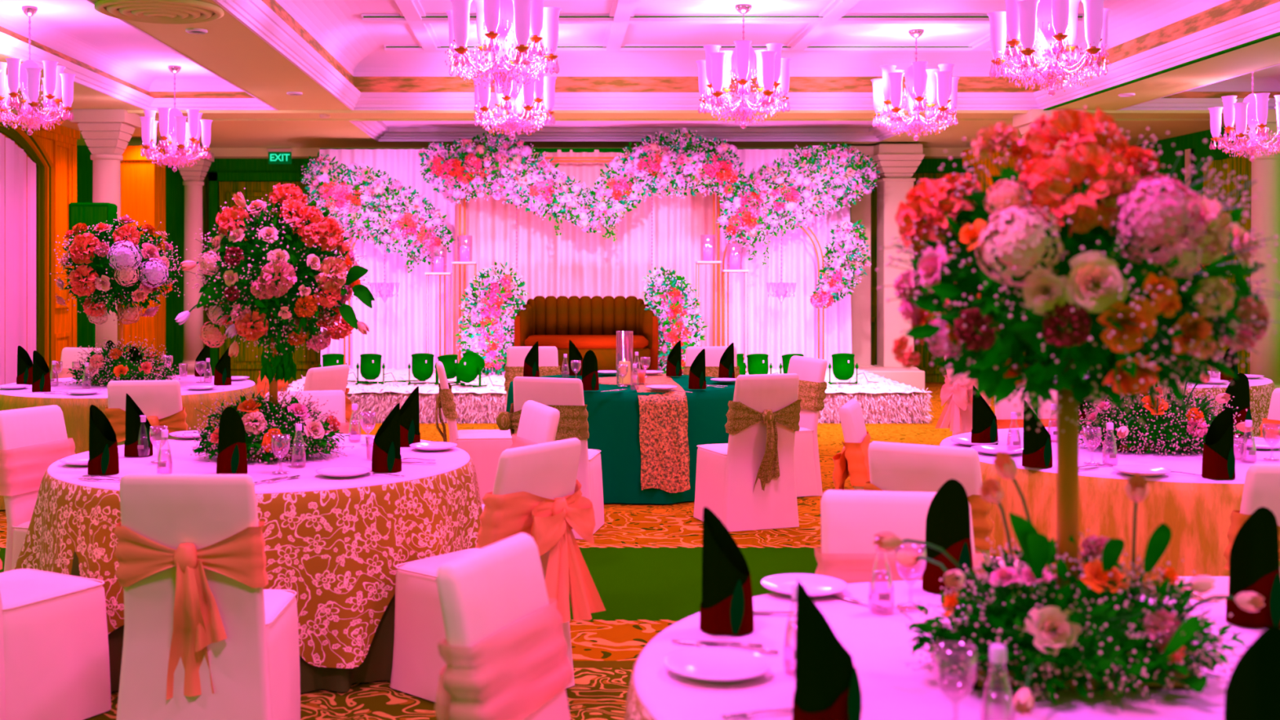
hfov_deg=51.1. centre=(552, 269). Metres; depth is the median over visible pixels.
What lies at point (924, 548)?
goblet
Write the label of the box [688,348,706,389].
folded napkin
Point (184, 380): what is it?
topper
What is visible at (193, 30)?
recessed light
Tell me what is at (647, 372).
plate
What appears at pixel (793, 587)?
water bottle
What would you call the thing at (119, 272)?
flower ball
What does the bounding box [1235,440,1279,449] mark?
plate
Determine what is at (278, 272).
flower ball
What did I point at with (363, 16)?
trim
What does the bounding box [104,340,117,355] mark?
folded napkin
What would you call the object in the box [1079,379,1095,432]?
folded napkin
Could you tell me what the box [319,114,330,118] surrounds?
smoke detector
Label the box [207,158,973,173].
trim
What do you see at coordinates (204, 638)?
banquet chair
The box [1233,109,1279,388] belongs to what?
column
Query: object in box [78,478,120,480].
knife
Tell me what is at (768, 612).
knife
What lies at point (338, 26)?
trim
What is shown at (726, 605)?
folded napkin
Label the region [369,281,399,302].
pendant
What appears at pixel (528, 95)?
chandelier
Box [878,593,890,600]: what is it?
print
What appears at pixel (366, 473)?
fork
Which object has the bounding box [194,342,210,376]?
folded napkin
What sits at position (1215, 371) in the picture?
water bottle
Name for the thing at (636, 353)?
water bottle
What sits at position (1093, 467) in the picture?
knife
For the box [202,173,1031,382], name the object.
wall
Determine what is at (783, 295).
pendant
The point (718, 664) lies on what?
plate
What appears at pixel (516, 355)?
banquet chair
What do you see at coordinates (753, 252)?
sprigs
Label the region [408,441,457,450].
plate
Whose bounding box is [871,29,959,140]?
chandelier
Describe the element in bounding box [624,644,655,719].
tablecloth
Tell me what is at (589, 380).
folded napkin
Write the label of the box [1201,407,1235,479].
folded napkin
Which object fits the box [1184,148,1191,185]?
trim
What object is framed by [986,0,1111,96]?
chandelier
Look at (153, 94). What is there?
trim
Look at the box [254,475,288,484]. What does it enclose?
knife
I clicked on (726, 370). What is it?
folded napkin
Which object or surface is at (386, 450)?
folded napkin
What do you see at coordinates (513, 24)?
chandelier
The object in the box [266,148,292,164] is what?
exit sign
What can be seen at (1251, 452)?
print
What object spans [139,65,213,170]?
chandelier
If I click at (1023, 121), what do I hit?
column
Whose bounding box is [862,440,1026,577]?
banquet chair
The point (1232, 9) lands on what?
trim
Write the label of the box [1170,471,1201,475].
fork
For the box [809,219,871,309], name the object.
flower garland
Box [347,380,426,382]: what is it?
cable
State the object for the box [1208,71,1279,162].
chandelier
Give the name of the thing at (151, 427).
goblet
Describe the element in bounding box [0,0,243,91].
trim
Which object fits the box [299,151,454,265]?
flower garland
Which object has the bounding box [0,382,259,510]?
tablecloth
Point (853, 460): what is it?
banquet chair
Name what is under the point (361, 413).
goblet
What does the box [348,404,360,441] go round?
water bottle
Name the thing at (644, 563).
floor
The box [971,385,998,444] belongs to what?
folded napkin
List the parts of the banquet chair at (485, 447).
sash, seat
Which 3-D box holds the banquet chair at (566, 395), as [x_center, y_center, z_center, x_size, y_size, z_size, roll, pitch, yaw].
[-0.003,1.116,8.181,0.570,0.964,0.628,0,0,12]
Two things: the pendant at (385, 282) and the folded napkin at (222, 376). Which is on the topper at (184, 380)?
the folded napkin at (222, 376)
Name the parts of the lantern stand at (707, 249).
plate, stand frame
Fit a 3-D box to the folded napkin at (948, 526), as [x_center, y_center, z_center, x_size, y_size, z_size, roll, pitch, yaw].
[1.024,0.681,3.453,0.130,0.292,0.118,0,0,0]
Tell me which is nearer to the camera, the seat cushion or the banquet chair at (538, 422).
the banquet chair at (538, 422)
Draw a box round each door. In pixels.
[219,182,279,382]
[283,182,319,382]
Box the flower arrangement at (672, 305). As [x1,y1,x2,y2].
[642,266,708,374]
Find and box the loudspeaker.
[68,202,117,347]
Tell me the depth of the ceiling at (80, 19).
12.60 m
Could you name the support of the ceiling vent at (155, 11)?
in the ceiling at (228, 49)
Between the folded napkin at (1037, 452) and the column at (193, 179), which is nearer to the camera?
the folded napkin at (1037, 452)
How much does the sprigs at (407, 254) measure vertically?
0.618 m
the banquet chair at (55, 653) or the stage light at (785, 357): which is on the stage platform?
the stage light at (785, 357)
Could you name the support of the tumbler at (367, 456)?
on the topper at (451, 459)
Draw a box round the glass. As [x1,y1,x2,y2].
[636,368,645,383]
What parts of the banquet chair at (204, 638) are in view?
sash, seat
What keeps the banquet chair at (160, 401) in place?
on the floor
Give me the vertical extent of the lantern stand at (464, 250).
1.712 m
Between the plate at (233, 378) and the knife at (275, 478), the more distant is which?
the plate at (233, 378)
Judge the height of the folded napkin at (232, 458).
0.278 m
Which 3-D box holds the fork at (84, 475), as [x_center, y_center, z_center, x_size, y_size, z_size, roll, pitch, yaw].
[-1.784,0.822,5.301,0.185,0.007,0.022,0,0,15]
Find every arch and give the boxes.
[343,219,445,365]
[458,156,719,361]
[722,212,824,359]
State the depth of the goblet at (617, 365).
9.44 m
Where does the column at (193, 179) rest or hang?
on the floor
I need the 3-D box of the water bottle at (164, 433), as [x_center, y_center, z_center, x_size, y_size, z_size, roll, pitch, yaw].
[-1.568,0.736,5.388,0.062,0.178,0.061,0,0,0]
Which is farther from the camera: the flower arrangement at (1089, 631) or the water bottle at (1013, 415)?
the water bottle at (1013, 415)
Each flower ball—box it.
[49,212,186,350]
[174,182,374,413]
[875,105,1279,689]
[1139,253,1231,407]
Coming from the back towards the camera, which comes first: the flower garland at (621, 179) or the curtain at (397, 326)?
the curtain at (397, 326)
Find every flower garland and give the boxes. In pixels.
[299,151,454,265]
[417,128,604,233]
[584,127,748,233]
[716,142,879,248]
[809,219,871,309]
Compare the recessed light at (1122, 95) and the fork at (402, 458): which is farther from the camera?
the recessed light at (1122, 95)
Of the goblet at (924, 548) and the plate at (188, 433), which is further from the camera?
the plate at (188, 433)
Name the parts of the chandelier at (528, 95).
lamp shade, lamp shade, lamp shade, lamp shade, lamp shade, arm, lamp shade, lamp shade, lamp shade, lamp shade, lamp shade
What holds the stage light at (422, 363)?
on the stage platform
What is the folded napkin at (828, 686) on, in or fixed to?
on the topper at (880, 650)
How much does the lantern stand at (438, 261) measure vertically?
1.578 m
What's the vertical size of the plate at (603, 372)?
0.021 m
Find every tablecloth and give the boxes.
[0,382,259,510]
[71,550,395,693]
[506,373,735,503]
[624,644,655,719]
[938,442,1244,592]
[1016,381,1275,437]
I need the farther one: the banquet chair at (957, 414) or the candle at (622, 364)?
the banquet chair at (957, 414)
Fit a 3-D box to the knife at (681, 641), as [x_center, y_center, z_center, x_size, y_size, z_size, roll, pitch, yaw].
[0.362,0.823,2.943,0.200,0.005,0.020,0,0,13]
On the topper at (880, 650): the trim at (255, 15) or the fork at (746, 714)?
the fork at (746, 714)
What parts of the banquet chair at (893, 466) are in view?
sash, seat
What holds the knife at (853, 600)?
on the topper at (880, 650)
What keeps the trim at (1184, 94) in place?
attached to the ceiling at (80, 19)
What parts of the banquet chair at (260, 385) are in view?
sash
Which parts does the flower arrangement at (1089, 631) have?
stem, stem, stem, stem, stem, stem, stem, stem, stem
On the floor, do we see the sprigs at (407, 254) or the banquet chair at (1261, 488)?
the banquet chair at (1261, 488)
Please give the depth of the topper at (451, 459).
5.63 m
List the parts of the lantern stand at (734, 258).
plate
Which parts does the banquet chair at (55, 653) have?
sash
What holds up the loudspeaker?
on the floor
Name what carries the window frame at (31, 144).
in the wall at (60, 144)
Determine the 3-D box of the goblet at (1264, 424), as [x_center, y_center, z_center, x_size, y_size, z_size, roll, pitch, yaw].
[3.131,0.748,5.803,0.077,0.152,0.077,0,0,0]
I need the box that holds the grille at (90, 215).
[71,206,106,244]
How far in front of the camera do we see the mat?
9.96 m
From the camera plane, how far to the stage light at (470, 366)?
14.51 m
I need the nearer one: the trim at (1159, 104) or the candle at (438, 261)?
the trim at (1159, 104)
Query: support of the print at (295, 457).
attached to the water bottle at (298, 426)
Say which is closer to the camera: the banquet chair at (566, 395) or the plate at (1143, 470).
the plate at (1143, 470)
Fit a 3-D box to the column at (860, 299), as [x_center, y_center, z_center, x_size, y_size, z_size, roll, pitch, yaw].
[4.100,-0.035,18.200,0.632,3.270,0.632,0,0,0]
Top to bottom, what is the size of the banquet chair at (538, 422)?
0.965 m
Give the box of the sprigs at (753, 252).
[735,217,795,266]
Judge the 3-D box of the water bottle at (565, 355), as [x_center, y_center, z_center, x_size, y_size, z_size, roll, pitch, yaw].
[0.098,0.736,10.273,0.062,0.178,0.061,0,0,0]
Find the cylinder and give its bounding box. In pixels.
[616,330,632,385]
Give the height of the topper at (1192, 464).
0.016 m
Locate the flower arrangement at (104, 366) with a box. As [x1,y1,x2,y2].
[65,336,180,386]
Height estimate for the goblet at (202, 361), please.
0.152 m
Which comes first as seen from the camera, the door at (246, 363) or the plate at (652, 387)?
the plate at (652, 387)
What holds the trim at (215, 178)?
attached to the wall at (932, 374)
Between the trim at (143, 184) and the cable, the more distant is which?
the trim at (143, 184)
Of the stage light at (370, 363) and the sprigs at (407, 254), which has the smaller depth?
the stage light at (370, 363)
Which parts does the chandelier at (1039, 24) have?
lamp shade, lamp shade, lamp shade, arm, lamp shade, lamp shade, arm, lamp shade, lamp shade, arm, lamp shade, lamp shade, lamp shade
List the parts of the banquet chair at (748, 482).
seat, sash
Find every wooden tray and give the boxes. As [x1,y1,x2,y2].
[1098,441,1204,451]
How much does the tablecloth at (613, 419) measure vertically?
0.749 m
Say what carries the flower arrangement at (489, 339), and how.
on the stage platform
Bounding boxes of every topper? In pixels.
[0,374,254,398]
[47,433,470,493]
[634,580,1266,719]
[940,426,1279,484]
[1054,370,1272,387]
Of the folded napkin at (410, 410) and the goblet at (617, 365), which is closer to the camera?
the folded napkin at (410, 410)
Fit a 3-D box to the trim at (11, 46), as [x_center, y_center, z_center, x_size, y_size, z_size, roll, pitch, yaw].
[-3.615,-1.761,5.300,1.410,0.128,17.840,0,0,0]
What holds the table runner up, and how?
on the tablecloth at (613, 419)
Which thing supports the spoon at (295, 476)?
on the topper at (451, 459)
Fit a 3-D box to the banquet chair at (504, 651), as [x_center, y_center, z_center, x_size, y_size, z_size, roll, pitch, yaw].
[0.079,1.119,2.963,0.685,0.960,0.519,0,0,25]
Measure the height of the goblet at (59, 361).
0.152 m
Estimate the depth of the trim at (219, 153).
14.98 m
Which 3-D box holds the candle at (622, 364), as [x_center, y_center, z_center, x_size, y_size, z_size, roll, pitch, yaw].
[0.519,0.738,9.616,0.084,0.158,0.083,0,0,0]
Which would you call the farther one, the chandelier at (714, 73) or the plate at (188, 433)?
the chandelier at (714, 73)
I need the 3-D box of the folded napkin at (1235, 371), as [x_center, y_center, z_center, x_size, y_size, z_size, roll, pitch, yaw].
[5.026,0.688,9.904,0.124,0.278,0.112,0,0,0]
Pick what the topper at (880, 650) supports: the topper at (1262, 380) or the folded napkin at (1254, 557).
the folded napkin at (1254, 557)
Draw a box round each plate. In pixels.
[0,384,30,389]
[59,455,88,466]
[66,389,101,395]
[168,430,210,438]
[185,385,217,390]
[231,376,249,380]
[315,466,370,477]
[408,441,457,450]
[597,370,616,374]
[638,370,663,374]
[645,385,677,390]
[662,646,770,681]
[710,377,736,382]
[760,573,847,596]
[950,437,999,445]
[970,444,1023,454]
[1111,464,1171,475]
[1206,379,1228,383]
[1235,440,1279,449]
[1244,373,1264,378]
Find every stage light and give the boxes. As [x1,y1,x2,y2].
[319,353,368,384]
[355,353,406,384]
[408,352,456,384]
[434,354,475,384]
[450,351,503,387]
[736,353,747,374]
[744,353,777,374]
[778,353,825,382]
[827,352,878,384]
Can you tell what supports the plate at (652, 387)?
on the table runner
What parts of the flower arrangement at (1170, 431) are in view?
stem, stem, stem, stem, stem, stem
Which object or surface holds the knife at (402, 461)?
on the topper at (451, 459)
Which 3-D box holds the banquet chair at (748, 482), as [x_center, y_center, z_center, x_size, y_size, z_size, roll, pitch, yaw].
[1.231,1.119,8.430,0.514,0.961,0.610,0,0,-18]
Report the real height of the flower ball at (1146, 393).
1.196 m
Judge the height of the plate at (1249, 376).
0.021 m
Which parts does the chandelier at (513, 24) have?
lamp shade, lamp shade, arm, lamp shade, lamp shade, arm, lamp shade, lamp shade, arm, lamp shade, arm, lamp shade, lamp shade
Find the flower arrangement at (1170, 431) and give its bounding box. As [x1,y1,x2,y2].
[1079,374,1254,456]
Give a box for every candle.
[433,256,444,272]
[459,245,469,262]
[618,360,630,383]
[702,244,712,261]
[729,253,739,269]
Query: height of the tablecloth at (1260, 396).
0.749 m
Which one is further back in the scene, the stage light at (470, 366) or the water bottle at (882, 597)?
the stage light at (470, 366)
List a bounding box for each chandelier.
[0,5,75,135]
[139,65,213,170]
[445,0,561,93]
[472,61,556,139]
[695,4,791,128]
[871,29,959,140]
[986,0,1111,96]
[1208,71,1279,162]
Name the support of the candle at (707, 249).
on the lantern stand at (707, 249)
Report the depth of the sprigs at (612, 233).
16.83 m
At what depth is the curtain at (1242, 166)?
15.33 m
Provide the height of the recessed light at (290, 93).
0.020 m
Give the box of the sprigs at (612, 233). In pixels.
[554,213,619,241]
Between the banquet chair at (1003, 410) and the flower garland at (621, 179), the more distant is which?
the flower garland at (621, 179)
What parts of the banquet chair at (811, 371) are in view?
seat, sash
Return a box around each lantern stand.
[424,245,452,373]
[451,235,477,354]
[694,234,721,346]
[720,243,749,372]
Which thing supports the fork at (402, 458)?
on the topper at (451, 459)
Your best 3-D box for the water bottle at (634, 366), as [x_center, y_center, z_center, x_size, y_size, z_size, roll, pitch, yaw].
[0.565,0.736,9.189,0.062,0.178,0.061,0,0,0]
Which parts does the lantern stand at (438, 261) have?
plate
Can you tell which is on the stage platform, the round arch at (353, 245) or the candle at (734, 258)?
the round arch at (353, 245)
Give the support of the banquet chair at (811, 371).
on the floor
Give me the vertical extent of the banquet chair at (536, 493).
0.964 m
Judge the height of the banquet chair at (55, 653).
0.964 m
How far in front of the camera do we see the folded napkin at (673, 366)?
10.36 m
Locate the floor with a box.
[0,382,995,719]
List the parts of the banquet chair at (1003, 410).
sash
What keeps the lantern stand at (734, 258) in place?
on the stage platform
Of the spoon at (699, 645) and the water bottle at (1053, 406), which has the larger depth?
the water bottle at (1053, 406)
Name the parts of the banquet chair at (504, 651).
sash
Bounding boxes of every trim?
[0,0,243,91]
[0,0,277,110]
[0,26,254,97]
[12,110,1223,158]
[120,146,168,373]
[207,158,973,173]
[208,172,319,376]
[213,0,1279,110]
[261,0,1279,92]
[275,0,1230,76]
[349,120,931,141]
[363,16,1082,47]
[854,367,924,390]
[962,148,1025,354]
[1043,31,1279,110]
[1117,63,1279,110]
[1162,91,1279,97]
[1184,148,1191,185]
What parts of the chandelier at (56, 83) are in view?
lamp shade, lamp shade, lamp shade, lamp shade, chain, lamp shade, lamp shade, lamp shade, lamp shade, lamp shade, lamp shade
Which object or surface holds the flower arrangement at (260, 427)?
on the topper at (451, 459)
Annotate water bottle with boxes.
[49,360,58,386]
[81,362,91,387]
[137,415,149,456]
[156,429,172,474]
[204,358,212,382]
[291,423,306,466]
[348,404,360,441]
[561,353,568,377]
[630,364,639,390]
[632,351,640,374]
[782,582,804,674]
[868,537,894,613]
[979,643,1016,719]
[1006,412,1021,450]
[1047,404,1057,441]
[1102,422,1117,466]
[1210,369,1218,377]
[1240,419,1256,462]
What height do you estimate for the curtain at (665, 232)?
2.840 m
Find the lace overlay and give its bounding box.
[14,453,482,668]
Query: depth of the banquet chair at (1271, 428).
7.14 m
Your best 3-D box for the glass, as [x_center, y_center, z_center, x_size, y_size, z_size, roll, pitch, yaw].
[0.647,0.777,9.729,0.070,0.100,0.069,0,0,0]
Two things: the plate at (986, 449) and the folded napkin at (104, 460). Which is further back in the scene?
the plate at (986, 449)
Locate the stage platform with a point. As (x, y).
(886, 401)
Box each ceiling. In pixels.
[0,0,1279,147]
[3,0,1279,128]
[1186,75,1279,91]
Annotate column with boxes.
[71,109,141,347]
[172,150,213,375]
[836,146,875,367]
[872,143,925,369]
[1012,109,1084,150]
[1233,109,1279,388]
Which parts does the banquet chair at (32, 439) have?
seat, sash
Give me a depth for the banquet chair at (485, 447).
8.99 m
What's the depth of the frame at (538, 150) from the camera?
17.30 m
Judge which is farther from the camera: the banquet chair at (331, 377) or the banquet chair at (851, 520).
the banquet chair at (331, 377)
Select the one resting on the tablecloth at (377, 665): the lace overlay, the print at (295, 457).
the lace overlay
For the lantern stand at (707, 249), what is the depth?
16.64 m
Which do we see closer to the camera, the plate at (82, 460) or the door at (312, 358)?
the plate at (82, 460)
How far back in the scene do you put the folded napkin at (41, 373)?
9.05 m
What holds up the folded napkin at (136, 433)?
on the topper at (451, 459)
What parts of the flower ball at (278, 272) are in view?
stem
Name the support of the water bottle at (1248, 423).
on the topper at (1192, 464)
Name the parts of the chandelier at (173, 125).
lamp shade, lamp shade, lamp shade, lamp shade, lamp shade, chain, lamp shade, lamp shade, lamp shade, lamp shade, lamp shade, lamp shade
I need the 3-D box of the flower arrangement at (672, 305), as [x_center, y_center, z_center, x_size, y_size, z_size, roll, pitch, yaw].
[1.523,0.693,16.337,0.717,1.493,0.731,0,0,28]
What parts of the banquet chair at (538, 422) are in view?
sash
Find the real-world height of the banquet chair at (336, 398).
0.964 m
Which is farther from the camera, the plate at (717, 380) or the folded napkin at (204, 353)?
the folded napkin at (204, 353)
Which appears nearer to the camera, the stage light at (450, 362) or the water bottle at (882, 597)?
the water bottle at (882, 597)
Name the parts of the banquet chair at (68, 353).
sash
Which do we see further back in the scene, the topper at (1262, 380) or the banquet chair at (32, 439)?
the topper at (1262, 380)
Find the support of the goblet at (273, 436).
on the topper at (451, 459)
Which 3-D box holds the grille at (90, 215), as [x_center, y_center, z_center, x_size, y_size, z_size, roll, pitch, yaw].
[-4.564,-0.355,13.127,0.340,0.540,0.012,0,0,-6]
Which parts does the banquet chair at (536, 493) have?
seat, sash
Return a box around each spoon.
[266,475,300,482]
[695,642,778,653]
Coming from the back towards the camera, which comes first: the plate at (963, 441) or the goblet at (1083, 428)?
the plate at (963, 441)
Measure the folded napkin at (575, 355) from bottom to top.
0.278 m
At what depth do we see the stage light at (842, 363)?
14.82 m
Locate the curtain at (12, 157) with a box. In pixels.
[0,133,35,385]
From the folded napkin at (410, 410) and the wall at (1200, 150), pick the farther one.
the wall at (1200, 150)
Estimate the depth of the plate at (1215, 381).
9.73 m
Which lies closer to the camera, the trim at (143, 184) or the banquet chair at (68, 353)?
the banquet chair at (68, 353)
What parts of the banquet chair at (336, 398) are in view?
sash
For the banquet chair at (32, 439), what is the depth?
6.02 m
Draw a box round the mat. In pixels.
[598,376,672,384]
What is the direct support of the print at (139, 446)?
attached to the water bottle at (143, 418)
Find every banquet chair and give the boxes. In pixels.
[0,404,75,572]
[0,559,111,719]
[56,346,104,378]
[103,379,188,445]
[114,474,300,719]
[256,351,288,410]
[264,390,349,434]
[302,364,357,434]
[390,437,605,702]
[434,533,573,719]
[435,360,512,504]
[481,400,559,511]
[495,376,604,539]
[503,346,560,411]
[683,346,739,378]
[693,373,802,531]
[786,355,826,497]
[813,489,985,583]
[832,399,871,490]
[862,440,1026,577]
[935,355,991,435]
[994,387,1057,429]
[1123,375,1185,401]
[1167,463,1279,604]
[1258,387,1279,439]
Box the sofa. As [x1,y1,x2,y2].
[514,295,658,372]
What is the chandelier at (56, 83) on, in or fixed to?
hanging from the ceiling at (80, 19)
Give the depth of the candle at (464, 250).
16.65 m
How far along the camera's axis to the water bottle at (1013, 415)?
6.05 m
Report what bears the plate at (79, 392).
on the topper at (184, 380)
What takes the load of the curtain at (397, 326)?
hanging from the frame at (538, 150)
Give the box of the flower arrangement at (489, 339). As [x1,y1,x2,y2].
[454,260,528,375]
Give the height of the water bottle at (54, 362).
0.178 m
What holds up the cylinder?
on the tablecloth at (613, 419)
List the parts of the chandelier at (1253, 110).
lamp shade, lamp shade, lamp shade, lamp shade, lamp shade, lamp shade, lamp shade, lamp shade, lamp shade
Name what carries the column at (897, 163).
on the floor
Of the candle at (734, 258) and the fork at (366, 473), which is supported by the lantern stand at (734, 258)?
the candle at (734, 258)
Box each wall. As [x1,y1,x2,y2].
[0,111,79,378]
[76,145,185,374]
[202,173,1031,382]
[1129,126,1248,270]
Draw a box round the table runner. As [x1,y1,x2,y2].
[630,373,690,493]
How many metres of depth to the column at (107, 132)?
14.21 m
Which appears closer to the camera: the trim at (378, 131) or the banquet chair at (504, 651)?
the banquet chair at (504, 651)
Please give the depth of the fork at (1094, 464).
5.60 m
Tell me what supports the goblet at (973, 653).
on the topper at (880, 650)
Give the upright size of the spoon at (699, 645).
0.008 m
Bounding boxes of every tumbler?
[365,435,373,459]
[1235,435,1247,460]
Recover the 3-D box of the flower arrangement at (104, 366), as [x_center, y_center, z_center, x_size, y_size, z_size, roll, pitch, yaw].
[-3.125,0.695,9.663,0.813,0.442,0.614,0,0,19]
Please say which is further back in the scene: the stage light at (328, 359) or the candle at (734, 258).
the candle at (734, 258)
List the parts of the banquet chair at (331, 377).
sash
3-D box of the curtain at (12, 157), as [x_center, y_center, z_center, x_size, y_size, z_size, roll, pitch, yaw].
[-5.855,0.070,13.850,0.043,3.060,2.580,0,0,0]
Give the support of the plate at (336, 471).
on the topper at (451, 459)
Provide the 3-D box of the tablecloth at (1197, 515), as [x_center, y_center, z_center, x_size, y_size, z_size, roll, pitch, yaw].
[2.748,1.214,6.175,2.092,0.749,2.036,0,0,0]
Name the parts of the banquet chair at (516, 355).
sash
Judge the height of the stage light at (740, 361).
0.344 m
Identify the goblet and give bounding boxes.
[51,360,62,382]
[149,425,167,462]
[195,360,205,382]
[271,434,290,473]
[360,412,376,445]
[570,360,581,373]
[617,364,627,386]
[894,544,926,609]
[933,640,977,712]
[1082,426,1102,464]
[1262,423,1279,460]
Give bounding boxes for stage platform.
[287,367,933,423]
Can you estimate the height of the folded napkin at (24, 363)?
0.278 m
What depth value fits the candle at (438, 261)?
16.65 m
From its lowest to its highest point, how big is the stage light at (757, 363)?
0.344 m
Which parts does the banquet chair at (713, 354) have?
sash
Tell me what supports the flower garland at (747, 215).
attached to the round arch at (808, 228)
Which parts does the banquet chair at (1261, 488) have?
seat, sash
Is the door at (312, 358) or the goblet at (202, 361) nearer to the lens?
the goblet at (202, 361)
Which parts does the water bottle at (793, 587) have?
bottle glass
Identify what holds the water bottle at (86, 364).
on the topper at (184, 380)
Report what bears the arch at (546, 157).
on the stage platform
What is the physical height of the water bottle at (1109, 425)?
0.178 m
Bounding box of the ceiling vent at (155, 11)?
[93,0,224,23]
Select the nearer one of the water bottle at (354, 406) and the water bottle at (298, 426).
the water bottle at (298, 426)
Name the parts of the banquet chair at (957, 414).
sash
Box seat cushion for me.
[524,334,648,348]
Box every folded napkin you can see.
[16,345,32,384]
[31,350,50,391]
[87,404,119,475]
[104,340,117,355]
[124,393,152,457]
[128,346,142,364]
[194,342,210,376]
[213,346,231,385]
[216,406,247,474]
[371,403,401,472]
[400,386,420,446]
[523,341,539,377]
[568,339,582,375]
[581,350,599,391]
[666,340,681,376]
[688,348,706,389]
[699,506,754,635]
[718,342,734,377]
[791,579,862,719]
[922,479,973,594]
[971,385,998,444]
[1022,400,1052,467]
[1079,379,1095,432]
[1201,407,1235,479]
[1220,347,1238,382]
[1222,373,1252,438]
[1223,625,1279,719]
[1225,506,1279,628]
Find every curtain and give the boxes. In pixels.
[0,133,35,385]
[319,149,454,369]
[453,149,717,363]
[720,149,852,368]
[1203,155,1251,374]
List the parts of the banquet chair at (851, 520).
sash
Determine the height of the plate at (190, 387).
0.021 m
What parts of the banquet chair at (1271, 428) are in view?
sash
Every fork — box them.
[82,475,120,478]
[365,472,404,476]
[401,457,435,460]
[720,707,792,719]
[1079,464,1105,467]
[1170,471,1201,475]
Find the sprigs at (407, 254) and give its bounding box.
[378,227,426,273]
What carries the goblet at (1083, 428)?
on the topper at (1192, 464)
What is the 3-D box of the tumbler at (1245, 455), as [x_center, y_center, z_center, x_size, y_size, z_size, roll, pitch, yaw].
[2.986,0.775,5.803,0.070,0.097,0.069,0,0,0]
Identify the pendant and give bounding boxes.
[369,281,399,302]
[766,281,796,302]
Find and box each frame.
[0,107,54,378]
[320,148,850,363]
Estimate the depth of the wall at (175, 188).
18.20 m
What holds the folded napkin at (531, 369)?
on the tablecloth at (613, 419)
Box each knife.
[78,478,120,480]
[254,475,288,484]
[401,461,435,463]
[671,639,762,647]
[753,610,795,614]
[829,593,893,610]
[1079,466,1098,469]
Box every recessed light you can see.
[185,27,207,34]
[286,91,302,95]
[1118,93,1135,97]
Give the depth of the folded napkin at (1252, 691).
2.06 m
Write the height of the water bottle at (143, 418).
0.178 m
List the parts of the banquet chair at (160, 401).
sash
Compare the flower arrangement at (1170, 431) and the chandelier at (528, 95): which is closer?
the flower arrangement at (1170, 431)
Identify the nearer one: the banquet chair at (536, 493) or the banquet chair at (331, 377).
the banquet chair at (536, 493)
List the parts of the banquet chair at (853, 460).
sash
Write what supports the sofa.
on the stage platform
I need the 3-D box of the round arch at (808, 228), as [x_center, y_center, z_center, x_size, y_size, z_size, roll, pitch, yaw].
[2.805,0.231,16.950,1.295,1.961,0.024,0,0,0]
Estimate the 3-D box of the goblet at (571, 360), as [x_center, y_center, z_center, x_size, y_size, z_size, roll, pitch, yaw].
[0.173,0.748,9.904,0.077,0.152,0.077,0,0,0]
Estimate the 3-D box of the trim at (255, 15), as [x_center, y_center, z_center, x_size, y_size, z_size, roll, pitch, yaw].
[1.530,-1.791,5.300,7.340,0.188,17.840,0,0,0]
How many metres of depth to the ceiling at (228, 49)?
14.59 m
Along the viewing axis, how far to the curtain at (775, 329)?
17.21 m
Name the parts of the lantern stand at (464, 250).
plate, stand frame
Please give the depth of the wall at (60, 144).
15.87 m
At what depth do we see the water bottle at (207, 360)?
9.77 m
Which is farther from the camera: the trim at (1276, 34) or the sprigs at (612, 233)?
the sprigs at (612, 233)
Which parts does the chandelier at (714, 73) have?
lamp shade, lamp shade, lamp shade, lamp shade, arm, lamp shade, lamp shade, lamp shade, chain, arm, lamp shade, lamp shade, lamp shade, lamp shade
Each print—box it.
[137,444,143,448]
[159,462,165,466]
[293,455,300,459]
[351,431,356,435]
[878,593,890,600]
[1013,441,1019,444]
[1109,453,1115,457]
[1248,450,1255,454]
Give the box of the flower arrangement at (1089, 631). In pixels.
[872,451,1264,715]
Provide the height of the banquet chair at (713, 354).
0.964 m
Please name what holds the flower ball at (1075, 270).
on the topper at (880, 650)
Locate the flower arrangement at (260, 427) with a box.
[174,377,354,463]
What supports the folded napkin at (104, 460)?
on the topper at (451, 459)
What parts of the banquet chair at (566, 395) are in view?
sash, seat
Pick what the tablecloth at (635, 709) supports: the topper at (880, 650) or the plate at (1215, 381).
the topper at (880, 650)
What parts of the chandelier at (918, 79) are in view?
lamp shade, lamp shade, lamp shade, lamp shade, arm, lamp shade, lamp shade, lamp shade, lamp shade, lamp shade, lamp shade, lamp shade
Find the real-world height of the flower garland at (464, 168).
1.338 m

